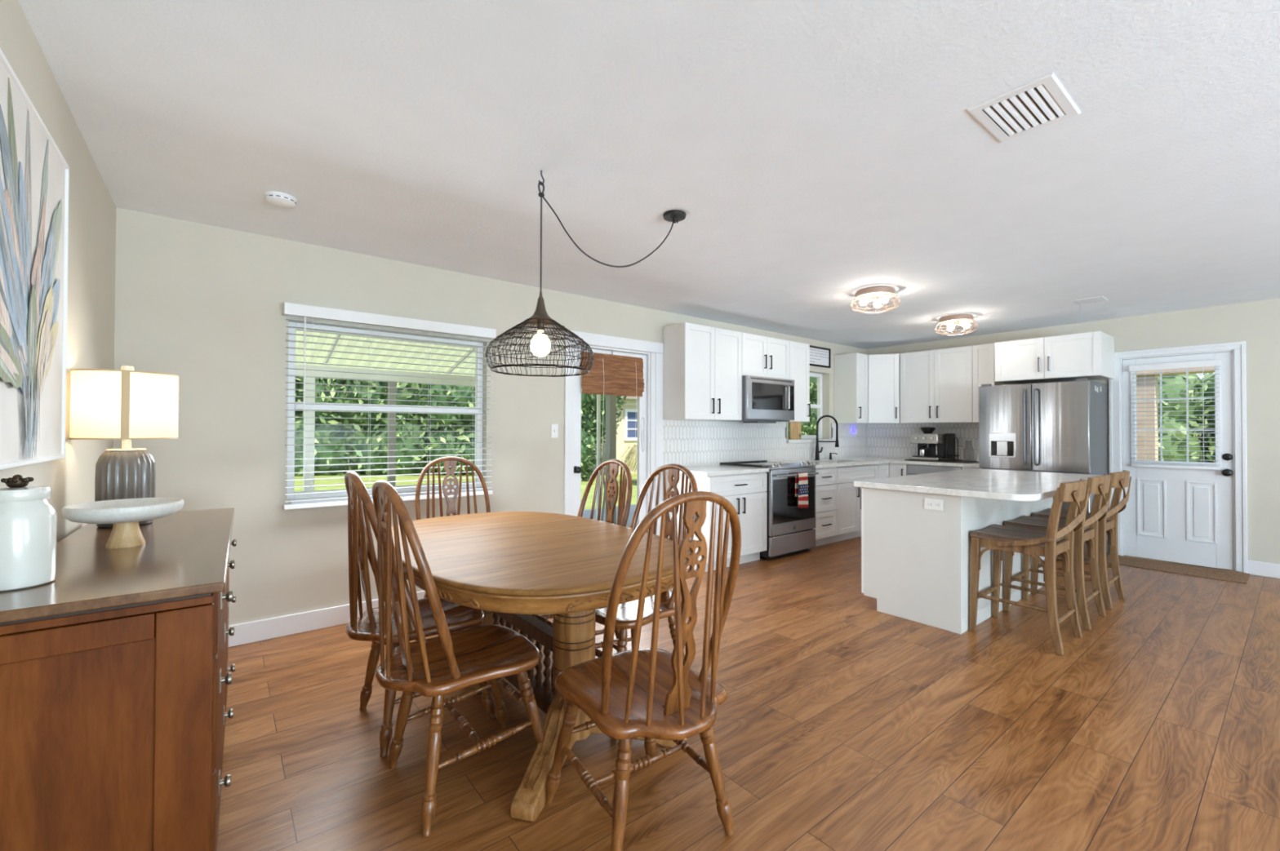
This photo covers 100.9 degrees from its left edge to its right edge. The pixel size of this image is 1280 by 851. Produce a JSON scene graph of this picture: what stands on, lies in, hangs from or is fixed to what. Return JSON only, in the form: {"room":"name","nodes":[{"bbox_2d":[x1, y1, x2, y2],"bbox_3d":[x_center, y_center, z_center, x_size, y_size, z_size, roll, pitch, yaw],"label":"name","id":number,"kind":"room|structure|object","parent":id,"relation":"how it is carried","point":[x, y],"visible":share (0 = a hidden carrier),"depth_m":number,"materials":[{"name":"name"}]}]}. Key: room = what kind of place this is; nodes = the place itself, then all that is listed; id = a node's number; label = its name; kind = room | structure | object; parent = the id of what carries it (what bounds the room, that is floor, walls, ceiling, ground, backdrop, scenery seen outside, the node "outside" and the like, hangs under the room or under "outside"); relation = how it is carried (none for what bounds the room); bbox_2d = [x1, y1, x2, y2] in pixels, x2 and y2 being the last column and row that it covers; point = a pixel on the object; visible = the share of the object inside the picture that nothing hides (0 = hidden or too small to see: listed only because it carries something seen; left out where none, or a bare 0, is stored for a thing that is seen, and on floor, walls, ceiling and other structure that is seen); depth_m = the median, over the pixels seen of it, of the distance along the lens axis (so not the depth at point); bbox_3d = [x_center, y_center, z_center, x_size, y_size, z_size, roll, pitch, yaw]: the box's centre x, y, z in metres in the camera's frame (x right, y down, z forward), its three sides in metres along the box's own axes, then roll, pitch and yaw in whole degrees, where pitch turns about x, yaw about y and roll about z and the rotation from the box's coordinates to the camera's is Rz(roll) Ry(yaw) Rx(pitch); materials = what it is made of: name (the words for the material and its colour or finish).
{"room":"dining area","nodes":[
{"label":"dining area","id":0,"kind":"room"},
{"bbox_2d":[0,0,115,542],"bbox_3d":[-0.085,0.039,-0.744,0.160,2.460,9.261,1,-1,-38],"label":"wall","id":1,"kind":"structure","parent":0,"point":[91,318],"depth_m":2.06,"materials":[{"name":"beige paint"}]},
{"bbox_2d":[0,48,69,470],"bbox_3d":[-1.622,-0.390,1.359,0.036,0.994,1.102,1,-1,-38],"label":"painting","id":2,"kind":"object","parent":1,"relation":"attached to","point":[34,173],"visible":1,"depth_m":1.46,"materials":[{"name":"paper"}]},
{"bbox_2d":[112,207,866,626],"bbox_3d":[0.240,0.100,5.322,7.889,2.460,0.160,1,-1,-38],"label":"wall","id":3,"kind":"structure","parent":0,"point":[202,304],"depth_m":3.26,"materials":[{"name":"beige paint"}]},
{"bbox_2d":[228,591,425,647],"bbox_3d":[-1.725,1.245,3.643,2.744,0.125,0.015,1,-1,-38],"label":"baseboard","id":4,"kind":"structure","parent":3,"relation":"attached to","point":[247,633],"depth_m":3.29,"materials":[{"name":"white wood"}]},
{"bbox_2d":[286,321,483,504],"bbox_3d":[-1.723,-0.074,3.731,1.285,1.165,0.145,1,-1,-38],"label":"window","id":5,"kind":"structure","parent":3,"relation":"in","point":[478,416],"depth_m":3.64,"materials":[{"name":"white plastic"}]},
{"bbox_2d":[283,302,496,510],"bbox_3d":[-1.661,-0.112,3.663,1.355,1.269,0.076,1,-1,-38],"label":"window blind","id":6,"kind":"object","parent":5,"relation":"attached to","point":[289,308],"visible":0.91,"depth_m":3.57,"materials":[{"name":"white plastic"}]},
{"bbox_2d":[551,424,558,438],"bbox_3d":[-0.717,0.047,4.449,0.065,0.116,0.018,1,-1,-38],"label":"light switch","id":7,"kind":"object","parent":3,"relation":"attached to","point":[554,428],"visible":1,"depth_m":4.45,"materials":[{"name":"white plastic"}]},
{"bbox_2d":[580,351,644,471],"bbox_3d":[-0.243,-0.128,4.849,0.700,1.105,0.044,1,-1,-38],"label":"bamboo shade","id":8,"kind":"object","parent":3,"relation":"attached to","point":[609,374],"visible":0.92,"depth_m":4.84,"materials":[{"name":"brown wood"}]},
{"bbox_2d":[564,330,663,536],"bbox_3d":[-0.253,0.256,4.899,1.103,2.137,0.189,1,-1,-38],"label":"door","id":9,"kind":"structure","parent":3,"relation":"in","point":[648,461],"depth_m":5.01,"materials":[{"name":"white wood"}]},
{"bbox_2d":[640,416,644,453],"bbox_3d":[0.027,0.087,5.082,0.043,0.347,0.018,1,-1,-38],"label":"loop","id":10,"kind":"object","parent":9,"relation":"hanging from","point":[642,417],"visible":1,"depth_m":5.08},
{"bbox_2d":[662,322,742,421],"bbox_3d":[0.647,-0.511,5.314,0.804,0.911,0.357,1,-1,-38],"label":"upper cabinet","id":11,"kind":"object","parent":3,"relation":"attached to","point":[702,365],"visible":1,"depth_m":5.14,"materials":[{"name":"white wood"}]},
{"bbox_2d":[662,419,866,466],"bbox_3d":[1.737,0.210,6.400,3.876,0.503,0.008,1,-1,-38],"label":"backsplash","id":12,"kind":"structure","parent":3,"relation":"attached to","point":[686,443],"depth_m":5.92,"materials":[{"name":"grey tile"}]},
{"bbox_3d":[3.007,0.105,7.399,0.072,0.116,0.006,1,-1,-38],"label":"wall outlet","id":13,"kind":"object","parent":12,"relation":"attached to","visible":0},
{"bbox_2d":[853,427,857,435],"bbox_3d":[3.006,0.080,7.372,0.083,0.110,0.034,1,-1,-38],"label":"night light","id":14,"kind":"object","parent":13,"relation":"attached to","point":[855,432],"visible":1,"depth_m":7.36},
{"bbox_2d":[742,332,789,379],"bbox_3d":[1.281,-0.736,5.819,0.804,0.446,0.357,1,-1,-38],"label":"upper cabinet","id":15,"kind":"object","parent":3,"relation":"attached to","point":[762,356],"visible":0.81,"depth_m":5.68,"materials":[{"name":"white wood"}]},
{"bbox_2d":[728,375,794,423],"bbox_3d":[1.307,-0.268,5.777,0.800,0.483,0.433,1,-1,-38],"label":"microwave","id":16,"kind":"object","parent":15,"relation":"attached to","point":[765,400],"visible":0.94,"depth_m":5.60,"materials":[{"name":"metal"}]},
{"bbox_2d":[789,341,810,422],"bbox_3d":[1.747,-0.499,6.187,0.380,0.911,0.357,1,-1,-38],"label":"upper cabinet","id":17,"kind":"object","parent":3,"relation":"attached to","point":[799,353],"visible":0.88,"depth_m":6.10,"materials":[{"name":"white wood"}]},
{"bbox_2d":[786,373,833,443],"bbox_3d":[2.135,-0.239,6.802,0.975,0.920,0.190,1,-1,-38],"label":"window","id":18,"kind":"structure","parent":3,"relation":"in","point":[804,438],"depth_m":7.06,"materials":[{"name":"white plastic"}]},
{"bbox_2d":[789,422,801,439],"bbox_3d":[1.942,0.056,6.583,0.225,0.234,0.025,1,-1,-38],"label":"wooden board","id":19,"kind":"object","parent":18,"relation":"on","point":[794,427],"visible":0.82,"depth_m":6.56,"materials":[{"name":"brown wood"}]},
{"bbox_2d":[809,345,831,368],"bbox_3d":[2.194,-0.894,6.760,0.845,0.254,0.025,1,-1,-38],"label":"framed sign","id":20,"kind":"object","parent":3,"relation":"attached to","point":[820,357],"visible":0.58,"depth_m":6.88,"materials":[{"name":"black metal"}]},
{"bbox_2d":[834,352,867,423],"bbox_3d":[2.826,-0.487,7.043,0.280,0.911,0.357,1,-1,-38],"label":"upper cabinet","id":21,"kind":"object","parent":3,"relation":"attached to","point":[851,370],"visible":1,"depth_m":6.96,"materials":[{"name":"white wood"}]},
{"bbox_2d":[866,354,901,423],"bbox_3d":[3.240,-0.484,7.194,0.546,0.911,0.637,1,-1,-38],"label":"upper cabinet","id":22,"kind":"object","parent":3,"relation":"attached to","point":[883,370],"visible":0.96,"depth_m":6.97,"materials":[{"name":"white wood"}]},
{"bbox_2d":[17,0,1279,349],"bbox_3d":[3.869,-1.288,0.750,8.789,0.250,12.351,1,-1,-38],"label":"ceiling","id":23,"kind":"structure","parent":0,"point":[815,154],"depth_m":2.14,"materials":[{"name":"white paint"}]},
{"bbox_2d":[264,191,297,208],"bbox_3d":[-1.828,-1.143,2.688,0.138,0.038,0.138,1,-1,-38],"label":"smoke detector","id":24,"kind":"object","parent":23,"relation":"attached to","point":[277,199],"visible":1,"depth_m":2.65,"materials":[{"name":"white plastic"}]},
{"bbox_2d":[484,170,685,377],"bbox_3d":[-0.206,-0.698,2.591,1.101,0.918,0.481,1,-1,-38],"label":"pendant lamp","id":25,"kind":"object","parent":23,"relation":"hanging from","point":[540,346],"visible":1,"depth_m":2.38,"materials":[{"name":"brown metal"}]},
{"bbox_2d":[537,319,544,330],"bbox_3d":[-0.450,-0.461,2.396,0.034,0.060,0.034,1,-1,-38],"label":"socket","id":26,"kind":"object","parent":25,"relation":"attached to","point":[539,320],"depth_m":2.38,"materials":[{"name":"brown metal"}]},
{"bbox_2d":[850,286,900,313],"bbox_3d":[1.972,-1.046,4.432,0.387,0.173,0.387,1,-1,-38],"label":"ceiling light","id":27,"kind":"object","parent":23,"relation":"attached to","point":[875,294],"visible":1,"depth_m":4.40,"materials":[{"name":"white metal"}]},
{"bbox_2d":[934,314,978,335],"bbox_3d":[3.260,-1.032,5.447,0.387,0.173,0.387,1,-1,-38],"label":"ceiling light","id":28,"kind":"object","parent":23,"relation":"attached to","point":[963,320],"visible":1,"depth_m":5.40,"materials":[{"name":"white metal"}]},
{"bbox_2d":[967,72,1080,142],"bbox_3d":[1.415,-1.155,1.945,0.351,0.007,0.255,1,-1,-38],"label":"ceiling vent","id":29,"kind":"object","parent":23,"relation":"in","point":[1042,102],"visible":1,"depth_m":1.93,"materials":[{"name":"white metal"}]},
{"bbox_2d":[1075,296,1108,304],"bbox_3d":[4.038,-1.119,4.725,0.220,0.007,0.190,1,-1,-38],"label":"ceiling vent","id":30,"kind":"object","parent":23,"relation":"in","point":[1099,299],"visible":1,"depth_m":4.71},
{"bbox_2d":[217,536,1279,850],"bbox_3d":[3.001,1.363,1.695,8.049,0.120,9.261,1,-1,-38],"label":"floor","id":31,"kind":"structure","parent":0,"point":[842,723],"depth_m":2.17,"materials":[{"name":"brown wood"}]},
{"bbox_2d":[0,507,236,850],"bbox_3d":[-1.651,0.837,1.764,0.469,0.905,1.533,1,-1,-37],"label":"sideboard","id":32,"kind":"object","parent":31,"relation":"on","point":[115,678],"visible":0.97,"depth_m":1.21,"materials":[{"name":"brown wood"}]},
{"bbox_2d":[0,475,57,591],"bbox_3d":[-1.481,0.248,1.255,0.128,0.263,0.128,1,-1,-38],"label":"ceramic jar","id":33,"kind":"object","parent":32,"relation":"on","point":[28,521],"visible":1,"depth_m":1.23,"materials":[{"name":"ceramic"}]},
{"bbox_2d":[61,497,184,548],"bbox_3d":[-1.643,0.315,1.688,0.281,0.136,0.281,1,-1,-38],"label":"pedestal bowl","id":34,"kind":"object","parent":32,"relation":"on","point":[126,514],"visible":1,"depth_m":1.66,"materials":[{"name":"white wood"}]},
{"bbox_2d":[69,364,178,528],"bbox_3d":[-2.003,0.075,2.061,0.303,0.622,0.304,1,-1,-38],"label":"table lamp","id":35,"kind":"object","parent":32,"relation":"on","point":[126,404],"visible":0.79,"depth_m":1.98,"materials":[{"name":"white fabric"}]},
{"bbox_2d":[121,440,131,442],"bbox_3d":[-2.003,0.025,2.061,0.032,0.080,0.032,1,-1,-38],"label":"socket","id":36,"kind":"object","parent":35,"relation":"attached to","point":[122,441],"depth_m":2.05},
{"bbox_2d":[344,471,495,757],"bbox_3d":[-0.993,0.746,2.354,0.563,1.110,0.465,1,-1,-37],"label":"dining chair","id":37,"kind":"object","parent":31,"relation":"on","point":[365,628],"visible":0.56,"depth_m":2.19,"materials":[{"name":"brown wood"}]},
{"bbox_2d":[414,456,490,640],"bbox_3d":[-1.075,0.754,3.204,0.465,1.110,0.563,1,-1,-36],"label":"dining chair","id":38,"kind":"object","parent":31,"relation":"on","point":[449,461],"visible":0.23,"depth_m":3.40,"materials":[{"name":"brown wood"}]},
{"bbox_2d":[372,480,544,837],"bbox_3d":[-0.666,0.743,1.949,0.563,1.110,0.465,1,-1,-38],"label":"dining chair","id":39,"kind":"object","parent":31,"relation":"on","point":[447,663],"visible":0.99,"depth_m":1.81,"materials":[{"name":"brown wood"}]},
{"bbox_2d":[391,511,689,822],"bbox_3d":[-0.561,0.919,2.529,1.170,0.762,1.769,1,-1,-38],"label":"dining table","id":40,"kind":"object","parent":31,"relation":"on","point":[511,567],"visible":0.63,"depth_m":2.08,"materials":[{"name":"brown wood"}]},
{"bbox_2d":[519,459,632,687],"bbox_3d":[-0.357,0.754,2.973,0.563,1.110,0.465,1,-1,-39],"label":"dining chair","id":41,"kind":"object","parent":31,"relation":"on","point":[624,507],"visible":0.38,"depth_m":3.11,"materials":[{"name":"brown wood"}]},
{"bbox_2d":[545,491,741,850],"bbox_3d":[0.010,0.743,1.710,0.465,1.110,0.563,1,-1,-33],"label":"dining chair","id":42,"kind":"object","parent":31,"relation":"on","point":[652,693],"visible":1,"depth_m":1.53,"materials":[{"name":"brown wood"}]},
{"bbox_2d":[595,463,697,659],"bbox_3d":[-0.032,0.751,2.560,0.563,1.110,0.465,1,-1,-38],"label":"dining chair","id":43,"kind":"object","parent":31,"relation":"on","point":[626,616],"visible":0.31,"depth_m":2.61,"materials":[{"name":"brown wood"}]},
{"bbox_2d":[662,472,767,572],"bbox_3d":[0.741,0.893,5.173,0.806,0.875,0.678,1,-1,-38],"label":"base cabinet","id":44,"kind":"object","parent":31,"relation":"on","point":[747,493],"visible":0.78,"depth_m":4.98,"materials":[{"name":"white wood"}]},
{"bbox_2d":[661,465,768,476],"bbox_3d":[0.722,0.435,5.164,0.867,0.038,0.662,1,-1,-38],"label":"countertop","id":45,"kind":"structure","parent":44,"relation":"on","point":[706,470],"depth_m":4.97,"materials":[{"name":"white stone"}]},
{"bbox_2d":[720,460,818,559],"bbox_3d":[1.387,0.855,5.638,0.767,0.964,0.741,1,-1,-38],"label":"range","id":46,"kind":"object","parent":31,"relation":"on","point":[790,528],"visible":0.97,"depth_m":5.34,"materials":[{"name":"silver metal"}]},
{"bbox_2d":[720,460,792,468],"bbox_3d":[1.359,0.419,5.678,0.767,0.037,0.648,1,-1,-38],"label":"cooktop","id":47,"kind":"object","parent":46,"relation":"in","point":[760,464],"depth_m":5.50,"materials":[{"name":"black glass"}]},
{"bbox_2d":[795,472,808,508],"bbox_3d":[1.650,0.664,5.386,0.163,0.364,0.052,1,-1,-38],"label":"towel","id":48,"kind":"object","parent":46,"relation":"hanging from","point":[802,480],"visible":1,"depth_m":5.37,"materials":[{"name":"multicoloured fabric"}]},
{"bbox_2d":[813,467,837,546],"bbox_3d":[1.853,0.905,6.056,0.477,0.875,0.678,1,-1,-38],"label":"base cabinet","id":49,"kind":"object","parent":31,"relation":"on","point":[826,482],"visible":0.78,"depth_m":5.84,"materials":[{"name":"white wood"}]},
{"bbox_2d":[779,457,978,468],"bbox_3d":[2.885,0.453,6.214,2.286,0.038,1.704,1,-1,-38],"label":"countertop","id":50,"kind":"structure","parent":49,"relation":"on","point":[856,461],"depth_m":6.37,"materials":[{"name":"white stone"}]},
{"bbox_2d":[814,415,839,460],"bbox_3d":[2.345,0.152,6.631,0.293,0.568,0.084,0,-1,24],"label":"faucet","id":51,"kind":"object","parent":50,"relation":"on","point":[837,444],"visible":1,"depth_m":6.64,"materials":[{"name":"black metal"}]},
{"bbox_2d":[828,453,837,459],"bbox_3d":[2.507,0.396,6.855,0.106,0.086,0.043,0,-1,18],"label":"soap dispenser","id":52,"kind":"object","parent":50,"relation":"on","point":[830,454],"visible":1,"depth_m":6.85,"materials":[{"name":"black metal"}]},
{"bbox_2d":[904,459,977,463],"bbox_3d":[3.749,0.434,6.539,0.490,0.011,0.710,1,-1,-38],"label":"serving tray","id":53,"kind":"object","parent":50,"relation":"on","point":[948,460],"visible":0.56,"depth_m":6.42,"materials":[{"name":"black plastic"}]},
{"bbox_2d":[910,426,955,461],"bbox_3d":[3.660,0.223,6.626,0.477,0.410,0.365,1,-1,-38],"label":"espresso machine","id":54,"kind":"object","parent":53,"relation":"on","point":[931,446],"visible":0.98,"depth_m":6.55,"materials":[{"name":"silver metal"}]},
{"bbox_2d":[948,437,962,460],"bbox_3d":[3.857,0.288,6.468,0.123,0.280,0.132,1,-1,-38],"label":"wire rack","id":55,"kind":"object","parent":53,"relation":"on","point":[953,455],"visible":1,"depth_m":6.49,"materials":[{"name":"black metal"}]},
{"bbox_2d":[830,465,877,543],"bbox_3d":[2.394,0.916,6.485,0.900,0.865,0.678,1,-1,-38],"label":"base cabinet","id":56,"kind":"object","parent":31,"relation":"on","point":[849,511],"visible":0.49,"depth_m":6.15,"materials":[{"name":"white wood"}]},
{"bbox_2d":[870,463,907,479],"bbox_3d":[3.163,0.919,6.976,0.910,0.875,0.865,1,-1,-38],"label":"base cabinet","id":57,"kind":"object","parent":31,"relation":"on","point":[884,470],"visible":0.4,"depth_m":6.62,"materials":[{"name":"white wood"}]},
{"bbox_2d":[907,464,962,475],"bbox_3d":[3.714,0.917,6.465,0.630,0.872,0.604,1,-1,-38],"label":"dishwasher","id":58,"kind":"object","parent":31,"relation":"on","point":[913,469],"visible":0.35,"depth_m":6.34,"materials":[{"name":"metal"}]},
{"bbox_2d":[860,487,1053,634],"bbox_3d":[2.572,0.889,4.209,1.964,0.876,0.694,1,-1,-38],"label":"kitchen island","id":59,"kind":"object","parent":31,"relation":"on","point":[916,546],"visible":0.56,"depth_m":3.57,"materials":[{"name":"white wood"}]},
{"bbox_2d":[924,498,942,511],"bbox_3d":[1.923,0.517,3.458,0.006,0.072,0.116,1,-1,-38],"label":"outlet","id":60,"kind":"object","parent":59,"relation":"attached to","point":[930,504],"depth_m":3.46,"materials":[{"name":"white plastic"}]},
{"bbox_2d":[853,468,1103,501],"bbox_3d":[2.751,0.430,4.105,2.220,0.039,1.073,1,-1,-38],"label":"island countertop","id":61,"kind":"structure","parent":59,"relation":"on","point":[993,484],"depth_m":3.71,"materials":[{"name":"white stone"}]},
{"bbox_2d":[961,466,982,470],"bbox_3d":[3.999,0.913,6.151,0.626,0.875,0.226,1,-1,-38],"label":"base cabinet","id":62,"kind":"object","parent":31,"relation":"on","point":[962,468],"visible":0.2,"depth_m":6.01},
{"bbox_2d":[968,479,1089,655],"bbox_3d":[2.447,0.823,3.316,0.465,0.994,0.542,1,-1,-38],"label":"bar stool","id":63,"kind":"object","parent":31,"relation":"on","point":[1051,543],"visible":1,"depth_m":3.27,"materials":[{"name":"brown wood"}]},
{"bbox_2d":[978,377,1107,564],"bbox_3d":[4.260,0.449,5.611,0.846,1.795,0.935,1,-1,-38],"label":"fridge","id":64,"kind":"object","parent":31,"relation":"on","point":[1054,427],"visible":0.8,"depth_m":5.32,"materials":[{"name":"metal"}]},
{"bbox_2d":[1003,474,1112,630],"bbox_3d":[2.933,0.829,3.701,0.465,0.994,0.542,1,-1,-38],"label":"bar stool","id":65,"kind":"object","parent":31,"relation":"on","point":[1099,486],"visible":0.74,"depth_m":3.66,"materials":[{"name":"brown wood"}]},
{"bbox_2d":[1031,470,1131,610],"bbox_3d":[3.419,0.834,4.086,0.465,0.994,0.542,1,-1,-38],"label":"bar stool","id":66,"kind":"object","parent":31,"relation":"on","point":[1120,480],"visible":0.65,"depth_m":3.96,"materials":[{"name":"brown wood"}]},
{"bbox_2d":[1106,554,1249,584],"bbox_3d":[5.000,1.327,4.966,0.468,0.028,0.944,1,-1,-38],"label":"door mat","id":67,"kind":"object","parent":31,"relation":"on","point":[1225,575],"visible":0.91,"depth_m":4.88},
{"bbox_2d":[866,298,1279,564],"bbox_3d":[6.145,0.107,4.096,0.160,2.460,9.101,1,-1,-38],"label":"wall","id":68,"kind":"structure","parent":0,"point":[1256,323],"depth_m":4.77,"materials":[{"name":"beige paint"}]},
{"bbox_2d":[866,422,978,460],"bbox_3d":[3.788,0.222,6.929,0.008,0.503,1.707,1,-1,-38],"label":"backsplash","id":69,"kind":"structure","parent":68,"relation":"attached to","point":[882,440],"depth_m":7.14,"materials":[{"name":"grey tile"}]},
{"bbox_2d":[900,346,972,423],"bbox_3d":[3.778,-0.487,6.665,0.358,0.911,0.844,1,-1,-38],"label":"upper cabinet","id":70,"kind":"object","parent":68,"relation":"attached to","point":[936,385],"visible":0.99,"depth_m":6.55,"materials":[{"name":"white wood"}]},
{"bbox_2d":[972,343,1004,422],"bbox_3d":[4.125,-0.490,6.253,0.326,0.911,0.226,1,-1,-38],"label":"upper cabinet","id":71,"kind":"object","parent":68,"relation":"attached to","point":[983,355],"visible":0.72,"depth_m":6.18,"materials":[{"name":"white wood"}]},
{"bbox_2d":[995,331,1114,384],"bbox_3d":[4.412,-0.699,5.651,0.628,0.432,0.896,1,-1,-38],"label":"upper cabinet","id":72,"kind":"object","parent":68,"relation":"attached to","point":[1090,356],"visible":0.99,"depth_m":5.43,"materials":[{"name":"wood"}]},
{"bbox_2d":[1108,341,1247,573],"bbox_3d":[5.242,0.291,5.184,0.198,2.108,0.944,1,-1,-38],"label":"door","id":73,"kind":"structure","parent":68,"relation":"in","point":[1184,516],"depth_m":5.08,"materials":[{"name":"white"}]},
{"bbox_2d":[1128,359,1221,470],"bbox_3d":[5.191,-0.098,5.140,0.049,1.025,0.630,1,-1,-38],"label":"door blind","id":74,"kind":"object","parent":73,"relation":"attached to","point":[1202,364],"visible":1,"depth_m":5.12,"materials":[{"name":"white plastic"}]},
{"bbox_2d":[1247,560,1279,578],"bbox_3d":[7.143,1.264,2.680,0.015,0.125,5.335,1,-1,-38],"label":"baseboard","id":75,"kind":"structure","parent":68,"relation":"attached to","point":[1254,568],"depth_m":4.69,"materials":[{"name":"white wood"}]},
{"label":"outside","id":76,"kind":"structure","parent":0,"visible":0},
{"bbox_2d":[293,471,636,510],"bbox_3d":[-15.105,1.771,31.086,75.000,0.170,52.499,1,-1,-38],"label":"lawn","id":77,"kind":"structure","parent":76,"point":[588,504],"depth_m":14.44,"materials":[{"name":"green plant"}]},
{"bbox_2d":[294,367,475,476],"bbox_3d":[-12.207,-1.250,17.024,18.419,6.508,4.497,0,-1,-7],"label":"hedge","id":78,"kind":"object","parent":77,"relation":"on","point":[460,437],"visible":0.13,"depth_m":16.36,"materials":[{"name":"green plant"}]},
{"bbox_2d":[581,392,627,481],"bbox_3d":[-1.945,-0.476,15.543,3.236,4.749,2.807,1,-1,-38],"label":"leafy tree","id":79,"kind":"object","parent":77,"relation":"on","point":[588,402],"visible":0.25,"depth_m":14.99,"materials":[{"name":"green plant"}]},
{"bbox_2d":[587,395,637,474],"bbox_3d":[0.401,-0.360,21.383,7.800,4.000,6.000,1,-1,-38],"label":"house","id":80,"kind":"structure","parent":77,"relation":"on","point":[627,428],"depth_m":17.50,"materials":[{"name":"beige paint"}]},
{"bbox_2d":[618,443,636,475],"bbox_3d":[0.253,1.025,14.227,1.853,1.088,1.864,1,-1,-38],"label":"clump","id":81,"kind":"object","parent":77,"relation":"on","point":[633,452],"visible":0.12,"depth_m":13.90,"materials":[{"name":"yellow plant"}]},
{"bbox_2d":[787,377,817,435],"bbox_3d":[4.930,-0.425,16.897,2.595,4.369,5.749,0,-1,35],"label":"leafy shrub","id":82,"kind":"object","parent":77,"relation":"on","point":[806,428],"visible":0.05,"depth_m":16.04,"materials":[{"name":"green plant"}]},
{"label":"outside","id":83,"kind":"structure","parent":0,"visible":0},
{"bbox_2d":[582,504,636,528],"bbox_3d":[-0.492,1.520,7.035,24.000,0.250,3.350,1,-1,-38],"label":"patio slab","id":84,"kind":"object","parent":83,"point":[587,513],"depth_m":8.35,"materials":[{"name":"concrete"}]},
{"bbox_2d":[295,330,616,524],"bbox_3d":[-1.369,0.169,5.746,9.400,2.420,1.993,1,-1,-38],"label":"awning","id":85,"kind":"object","parent":84,"relation":"on","point":[611,400],"visible":0.13,"depth_m":5.51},
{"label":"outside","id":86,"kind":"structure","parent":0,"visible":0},
{"bbox_3d":[28.604,1.630,6.151,37.510,0.200,34.101,1,-1,-38],"label":"yard","id":87,"kind":"structure","parent":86,"visible":0},
{"bbox_2d":[1136,366,1214,461],"bbox_3d":[7.255,0.261,6.137,0.300,2.400,6.600,1,-1,-38],"label":"porch","id":88,"kind":"object","parent":87,"relation":"on","point":[1140,424],"visible":0.06,"depth_m":6.83,"materials":[{"name":"beige paint"}]},
{"bbox_2d":[1157,373,1215,462],"bbox_3d":[9.699,0.331,9.081,3.113,3.461,6.375,1,-1,-38],"label":"shrub","id":89,"kind":"object","parent":87,"relation":"on","point":[1180,437],"visible":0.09,"depth_m":8.84,"materials":[{"name":"green plant"}]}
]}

